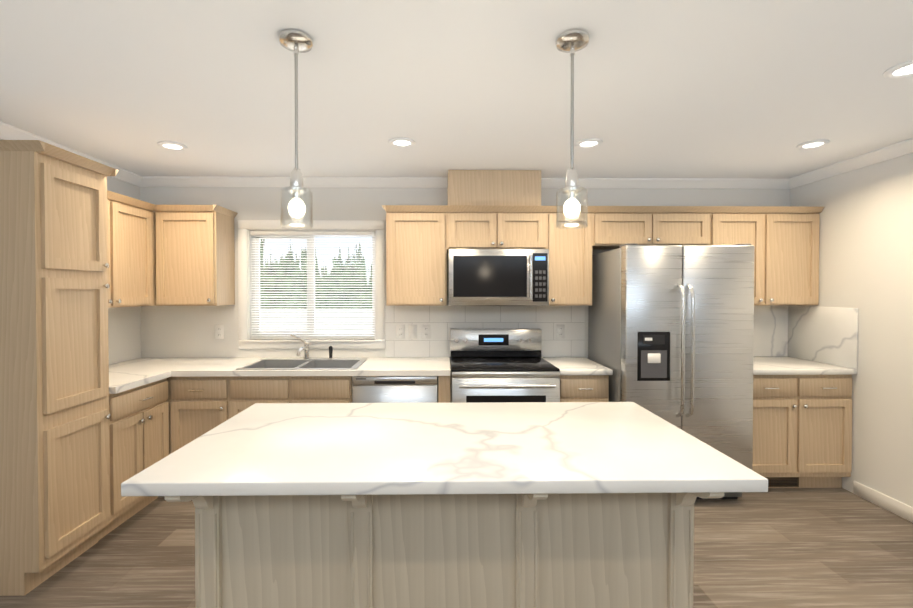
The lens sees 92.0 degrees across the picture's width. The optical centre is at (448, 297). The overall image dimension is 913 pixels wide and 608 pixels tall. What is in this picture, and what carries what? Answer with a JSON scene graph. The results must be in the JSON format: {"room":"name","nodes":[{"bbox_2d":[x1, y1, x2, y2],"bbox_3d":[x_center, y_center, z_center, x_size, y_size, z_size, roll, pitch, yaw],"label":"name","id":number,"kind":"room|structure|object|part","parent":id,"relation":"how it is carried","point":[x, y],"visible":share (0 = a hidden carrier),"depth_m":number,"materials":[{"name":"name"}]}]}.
{"room":"kitchen","nodes":[
{"label":"kitchen","id":0,"kind":"room"},
{"bbox_2d":[0,138,139,364],"bbox_3d":[-2.578,0.247,0.192,0.100,2.400,7.200,0,1,-1],"label":"wall","id":1,"kind":"structure","parent":0,"point":[123,322],"depth_m":3.49,"materials":[{"name":"white paint"}]},
{"bbox_2d":[0,121,143,186],"bbox_3d":[-2.493,-0.917,0.178,0.070,0.070,7.000,0,1,-1],"label":"crown molding","id":2,"kind":"structure","parent":1,"relation":"attached to","point":[7,132],"depth_m":2.84,"materials":[{"name":"white"}]},
{"bbox_2d":[107,190,158,307],"bbox_3d":[-2.371,-0.317,2.961,0.389,0.767,0.855,0,1,-1],"label":"upper cabinet","id":3,"kind":"object","parent":1,"relation":"attached to","point":[132,223],"depth_m":3.15,"materials":[{"name":"brown wood"}]},
{"bbox_2d":[0,488,912,607],"bbox_3d":[0.217,1.497,0.248,5.690,0.100,7.200,0,1,-1],"label":"floor","id":4,"kind":"structure","parent":0,"point":[807,548],"depth_m":2.39,"materials":[{"name":"brown wood"}]},
{"bbox_2d":[0,140,118,595],"bbox_3d":[-2.233,0.342,2.313,0.647,2.157,0.510,0,1,-1],"label":"pantry","id":5,"kind":"object","parent":4,"relation":"on","point":[55,416],"visible":1,"depth_m":2.15,"materials":[{"name":"brown wood"}]},
{"bbox_2d":[98,378,173,540],"bbox_3d":[-2.229,0.984,2.834,0.668,0.860,0.565,0,1,-1],"label":"base cabinet","id":6,"kind":"object","parent":4,"relation":"on","point":[160,409],"depth_m":2.77,"materials":[{"name":"brown wood"}]},
{"bbox_2d":[109,370,169,389],"bbox_3d":[-2.247,0.534,2.806,0.633,0.039,0.520,0,1,-1],"label":"countertop","id":7,"kind":"structure","parent":6,"relation":"on","point":[118,379],"depth_m":2.87,"materials":[{"name":"white stone"}]},
{"bbox_2d":[109,358,269,373],"bbox_3d":[-2.033,0.526,3.386,1.076,0.039,0.633,0,1,-1],"label":"countertop","id":8,"kind":"structure","parent":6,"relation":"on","point":[175,365],"depth_m":3.31,"materials":[{"name":"white stone"}]},
{"bbox_2d":[166,362,273,451],"bbox_3d":[-1.737,0.977,3.375,0.492,0.860,0.675,0,1,-1],"label":"base cabinet","id":9,"kind":"object","parent":4,"relation":"on","point":[202,402],"depth_m":3.10,"materials":[{"name":"brown wood"}]},
{"bbox_2d":[238,382,352,412],"bbox_3d":[-1.159,1.066,3.418,0.931,0.680,0.607,0,1,-1],"label":"base cabinet","id":10,"kind":"object","parent":4,"relation":"on","point":[277,392],"depth_m":3.11,"materials":[{"name":"brown wood"}]},
{"bbox_2d":[352,376,437,402],"bbox_3d":[-0.384,0.978,3.421,0.608,0.856,0.604,0,1,-1],"label":"dishwasher","id":11,"kind":"object","parent":4,"relation":"on","point":[394,389],"visible":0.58,"depth_m":3.12,"materials":[{"name":"grey metal"}]},
{"bbox_2d":[350,358,449,377],"bbox_3d":[-0.343,0.526,3.410,0.706,0.039,0.633,0,1,-1],"label":"countertop","id":12,"kind":"structure","parent":11,"relation":"on","point":[440,367],"depth_m":3.21,"materials":[{"name":"white stone"}]},
{"bbox_2d":[236,358,367,369],"bbox_3d":[-1.085,0.598,3.373,0.852,0.194,0.498,0,1,-1],"label":"sink","id":13,"kind":"object","parent":12,"relation":"in","point":[266,363],"depth_m":3.55,"materials":[{"name":"silver metal"}]},
{"bbox_2d":[291,334,333,358],"bbox_3d":[-1.111,0.398,3.490,0.349,0.202,0.254,0,1,-1],"label":"faucet","id":14,"kind":"object","parent":13,"relation":"on","point":[306,343],"depth_m":3.58,"materials":[{"name":"silver metal"}]},
{"bbox_2d":[165,494,723,607],"bbox_3d":[-0.010,0.998,1.746,1.705,0.859,0.856,0,1,-1],"label":"kitchen island","id":15,"kind":"object","parent":4,"relation":"on","point":[469,505],"depth_m":1.52,"materials":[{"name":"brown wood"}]},
{"bbox_2d":[121,402,767,497],"bbox_3d":[-0.008,0.548,1.739,1.886,0.040,0.915,0,1,-1],"label":"island countertop","id":16,"kind":"structure","parent":15,"relation":"on","point":[483,449],"depth_m":1.49,"materials":[{"name":"white stone"}]},
{"bbox_2d":[450,328,559,402],"bbox_3d":[0.397,0.835,3.362,0.760,1.145,0.711,0,1,-1],"label":"range","id":17,"kind":"object","parent":4,"relation":"on","point":[499,365],"visible":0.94,"depth_m":3.15,"materials":[{"name":"grey metal"}]},
{"bbox_2d":[560,374,612,401],"bbox_3d":[0.964,0.976,3.448,0.364,0.860,0.607,0,1,-1],"label":"base cabinet","id":18,"kind":"object","parent":4,"relation":"on","point":[573,387],"depth_m":3.14,"materials":[{"name":"brown wood"}]},
{"bbox_2d":[543,358,612,377],"bbox_3d":[0.970,0.526,3.429,0.376,0.039,0.633,0,1,-1],"label":"countertop","id":19,"kind":"structure","parent":18,"relation":"on","point":[566,365],"depth_m":3.26,"materials":[{"name":"white stone"}]},
{"bbox_2d":[588,243,753,499],"bbox_3d":[1.615,0.519,3.304,0.869,1.777,0.844,0,1,-1],"label":"refrigerator","id":20,"kind":"object","parent":4,"relation":"on","point":[671,334],"visible":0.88,"depth_m":2.96,"materials":[{"name":"grey metal"}]},
{"bbox_2d":[752,374,856,487],"bbox_3d":[2.496,0.976,3.470,0.832,0.860,0.607,0,1,-1],"label":"base cabinet","id":21,"kind":"object","parent":4,"relation":"on","point":[802,423],"depth_m":3.18,"materials":[{"name":"brown wood"}]},
{"bbox_2d":[765,477,798,486],"bbox_3d":[2.424,1.352,3.252,0.330,0.088,0.008,0,1,-1],"label":"air vent register","id":22,"kind":"object","parent":21,"relation":"attached to","point":[783,481],"visible":0.46,"depth_m":3.25,"materials":[{"name":"brown metal"}]},
{"bbox_2d":[753,356,856,373],"bbox_3d":[2.492,0.525,3.451,0.841,0.039,0.633,0,1,-1],"label":"countertop","id":23,"kind":"structure","parent":21,"relation":"on","point":[761,364],"depth_m":3.21,"materials":[{"name":"white stone"}]},
{"bbox_2d":[0,0,912,178],"bbox_3d":[0.217,-1.003,0.216,5.690,0.100,7.200,0,1,-1],"label":"ceiling","id":24,"kind":"structure","parent":0,"point":[760,89],"depth_m":2.02,"materials":[{"name":"white paint"}]},
{"bbox_2d":[157,141,187,150],"bbox_3d":[-1.785,-0.980,2.850,0.168,0.012,0.168,0,1,-1],"label":"recessed light","id":25,"kind":"object","parent":24,"relation":"in","point":[170,145],"visible":1,"depth_m":2.84,"materials":[{"name":"white plastic"}]},
{"bbox_2d":[278,29,312,228],"bbox_3d":[-0.571,-0.618,1.655,0.124,0.703,0.124,0,1,-1],"label":"pendant light","id":26,"kind":"object","parent":24,"relation":"hanging from","point":[296,42],"visible":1,"depth_m":1.64,"materials":[{"name":"clear glass"}]},
{"bbox_2d":[389,137,414,146],"bbox_3d":[-0.293,-0.980,2.783,0.168,0.012,0.168,0,1,-1],"label":"recessed light","id":27,"kind":"object","parent":24,"relation":"in","point":[402,142],"visible":1,"depth_m":2.77,"materials":[{"name":"white plastic"}]},
{"bbox_2d":[555,29,589,228],"bbox_3d":[0.464,-0.618,1.655,0.124,0.703,0.124,0,1,-1],"label":"pendant light","id":28,"kind":"object","parent":24,"relation":"hanging from","point":[572,42],"visible":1,"depth_m":1.64,"materials":[{"name":"clear glass"}]},
{"bbox_2d":[575,138,601,147],"bbox_3d":[0.890,-0.980,2.800,0.168,0.012,0.168,0,1,-1],"label":"recessed light","id":29,"kind":"object","parent":24,"relation":"in","point":[589,143],"visible":1,"depth_m":2.78,"materials":[{"name":"white plastic"}]},
{"bbox_2d":[796,139,829,148],"bbox_3d":[2.334,-0.980,2.821,0.168,0.012,0.168,0,1,-1],"label":"recessed light","id":30,"kind":"object","parent":24,"relation":"in","point":[814,144],"visible":1,"depth_m":2.81,"materials":[{"name":"white plastic"}]},
{"bbox_2d":[883,60,912,78],"bbox_3d":[1.953,-0.968,1.862,0.168,0.012,0.168,0,1,-1],"label":"recessed light","id":31,"kind":"object","parent":24,"relation":"in","point":[903,69],"visible":0.96,"depth_m":1.88,"materials":[{"name":"white plastic"}]},
{"bbox_2d":[140,187,787,359],"bbox_3d":[0.170,0.202,3.781,5.460,2.400,0.100,0,1,-1],"label":"wall","id":32,"kind":"structure","parent":0,"point":[165,331],"depth_m":3.70,"materials":[{"name":"white paint"}]},
{"bbox_2d":[159,205,237,305],"bbox_3d":[-2.033,-0.323,3.496,0.485,0.767,0.391,0,1,-1],"label":"upper cabinet","id":33,"kind":"object","parent":32,"relation":"attached to","point":[172,255],"depth_m":3.39,"materials":[{"name":"brown wood"}]},
{"bbox_2d":[215,325,223,338],"bbox_3d":[-1.918,0.287,3.690,0.072,0.116,0.008,0,1,-1],"label":"electrical outlet","id":34,"kind":"object","parent":32,"relation":"attached to","point":[219,331],"visible":1,"depth_m":3.69,"materials":[{"name":"white plastic"}]},
{"bbox_2d":[238,220,384,348],"bbox_3d":[-1.148,-0.110,3.736,1.223,1.075,0.125,0,1,-1],"label":"window","id":35,"kind":"structure","parent":32,"relation":"in","point":[245,279],"depth_m":3.70,"materials":[{"name":"white"}]},
{"bbox_2d":[250,231,374,338],"bbox_3d":[-1.147,-0.107,3.730,1.049,0.911,0.028,0,1,-1],"label":"window blinds","id":36,"kind":"object","parent":35,"relation":"attached to","point":[349,233],"visible":1,"depth_m":3.73,"materials":[{"name":"white plastic"}]},
{"bbox_3d":[-1.148,-0.111,3.778,1.073,0.925,0.040,0,1,-1],"label":"frame","id":37,"kind":"part","parent":35,"relation":"part of","materials":[{"name":"white plastic"}]},
{"bbox_2d":[383,205,446,305],"bbox_3d":[-0.250,-0.324,3.559,0.468,0.767,0.317,0,1,-1],"label":"upper cabinet","id":38,"kind":"object","parent":32,"relation":"attached to","point":[416,235],"depth_m":3.41,"materials":[{"name":"brown wood"}]},
{"bbox_2d":[140,176,787,188],"bbox_3d":[0.167,-0.961,3.681,5.310,0.070,0.070,0,1,-1],"label":"crown molding","id":39,"kind":"structure","parent":32,"relation":"attached to","point":[149,181],"depth_m":3.67,"materials":[{"name":"white"}]},
{"bbox_2d":[447,170,498,205],"bbox_3d":[0.184,-0.850,3.558,0.380,0.285,0.317,0,1,-1],"label":"cover","id":40,"kind":"object","parent":32,"relation":"attached to","point":[481,187],"depth_m":3.42,"materials":[{"name":"brown wood"}]},
{"bbox_2d":[385,305,584,356],"bbox_3d":[0.311,0.280,3.730,1.690,0.443,0.006,0,1,-1],"label":"tile backsplash","id":41,"kind":"structure","parent":32,"relation":"attached to","point":[441,321],"depth_m":3.72,"materials":[{"name":"white tile"}]},
{"bbox_2d":[396,325,404,338],"bbox_3d":[-0.404,0.287,3.712,0.072,0.116,0.008,0,1,-1],"label":"electrical outlet","id":42,"kind":"object","parent":41,"relation":"attached to","point":[400,331],"visible":1,"depth_m":3.71,"materials":[{"name":"white plastic"}]},
{"bbox_2d":[409,325,416,338],"bbox_3d":[-0.300,0.287,3.713,0.072,0.116,0.008,0,1,-1],"label":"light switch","id":43,"kind":"object","parent":41,"relation":"attached to","point":[412,331],"visible":1,"depth_m":3.71,"materials":[{"name":"white plastic"}]},
{"bbox_2d":[422,325,429,338],"bbox_3d":[-0.188,0.287,3.715,0.072,0.116,0.008,0,1,-1],"label":"electrical outlet","id":44,"kind":"object","parent":41,"relation":"attached to","point":[425,331],"visible":1,"depth_m":3.71,"materials":[{"name":"white plastic"}]},
{"bbox_2d":[556,325,564,337],"bbox_3d":[0.949,0.287,3.731,0.072,0.116,0.008,0,1,-1],"label":"electrical outlet","id":45,"kind":"object","parent":41,"relation":"attached to","point":[560,331],"visible":1,"depth_m":3.73,"materials":[{"name":"white plastic"}]},
{"bbox_2d":[447,202,550,252],"bbox_3d":[0.374,-0.543,3.565,0.780,0.330,0.317,0,1,-1],"label":"upper cabinet","id":46,"kind":"object","parent":32,"relation":"attached to","point":[469,226],"depth_m":3.41,"materials":[{"name":"brown wood"}]},
{"bbox_2d":[448,249,548,305],"bbox_3d":[0.378,-0.154,3.496,0.759,0.430,0.462,0,1,-1],"label":"microwave","id":47,"kind":"object","parent":46,"relation":"attached to","point":[498,277],"visible":1,"depth_m":3.32,"materials":[{"name":"grey metal"}]},
{"bbox_2d":[499,170,540,205],"bbox_3d":[0.547,-0.850,3.563,0.346,0.285,0.317,0,1,-1],"label":"cover","id":48,"kind":"object","parent":32,"relation":"attached to","point":[516,187],"depth_m":3.42,"materials":[{"name":"brown wood"}]},
{"bbox_2d":[549,206,594,305],"bbox_3d":[0.943,-0.324,3.576,0.358,0.767,0.317,0,1,-1],"label":"upper cabinet","id":49,"kind":"object","parent":32,"relation":"attached to","point":[570,254],"depth_m":3.43,"materials":[{"name":"brown wood"}]},
{"bbox_2d":[595,206,662,248],"bbox_3d":[1.383,-0.558,3.579,0.522,0.300,0.317,0,1,-1],"label":"upper cabinet","id":50,"kind":"object","parent":32,"relation":"attached to","point":[615,226],"depth_m":3.42,"materials":[{"name":"brown wood"}]},
{"bbox_2d":[663,206,714,244],"bbox_3d":[1.783,-0.558,3.585,0.522,0.300,0.317,0,1,-1],"label":"upper cabinet","id":51,"kind":"object","parent":32,"relation":"attached to","point":[682,225],"depth_m":3.43,"materials":[{"name":"brown wood"}]},
{"bbox_2d":[715,206,822,304],"bbox_3d":[2.477,-0.325,3.598,0.866,0.767,0.317,0,1,-1],"label":"upper cabinet","id":52,"kind":"object","parent":32,"relation":"attached to","point":[784,239],"depth_m":3.45,"materials":[{"name":"brown wood"}]},
{"bbox_2d":[753,306,857,368],"bbox_3d":[2.492,0.288,3.447,0.843,0.434,0.633,0,1,-1],"label":"backsplash","id":53,"kind":"structure","parent":32,"relation":"attached to","point":[827,335],"depth_m":3.54,"materials":[{"name":"stone"}]},
{"bbox_2d":[788,153,912,506],"bbox_3d":[3.012,0.246,0.272,0.100,2.400,7.200,0,1,-1],"label":"wall","id":54,"kind":"structure","parent":0,"point":[866,242],"depth_m":3.01,"materials":[{"name":"white paint"}]},
{"bbox_2d":[788,138,912,188],"bbox_3d":[2.927,-0.918,0.256,0.070,0.070,7.000,0,1,-1],"label":"crown molding","id":55,"kind":"structure","parent":54,"relation":"attached to","point":[892,151],"depth_m":3.12,"materials":[{"name":"white"}]},
{"bbox_2d":[853,481,912,522],"bbox_3d":[2.960,1.403,-0.024,0.013,0.095,6.380,0,1,-1],"label":"baseboard","id":56,"kind":"structure","parent":54,"relation":"attached to","point":[890,504],"depth_m":2.93,"materials":[{"name":"white wood"}]},
{"label":"outside","id":57,"kind":"structure","parent":0,"visible":0},
{"bbox_2d":[260,237,371,332],"bbox_3d":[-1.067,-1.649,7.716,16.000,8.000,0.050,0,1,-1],"label":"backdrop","id":58,"kind":"structure","parent":57,"point":[316,251],"depth_m":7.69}
]}

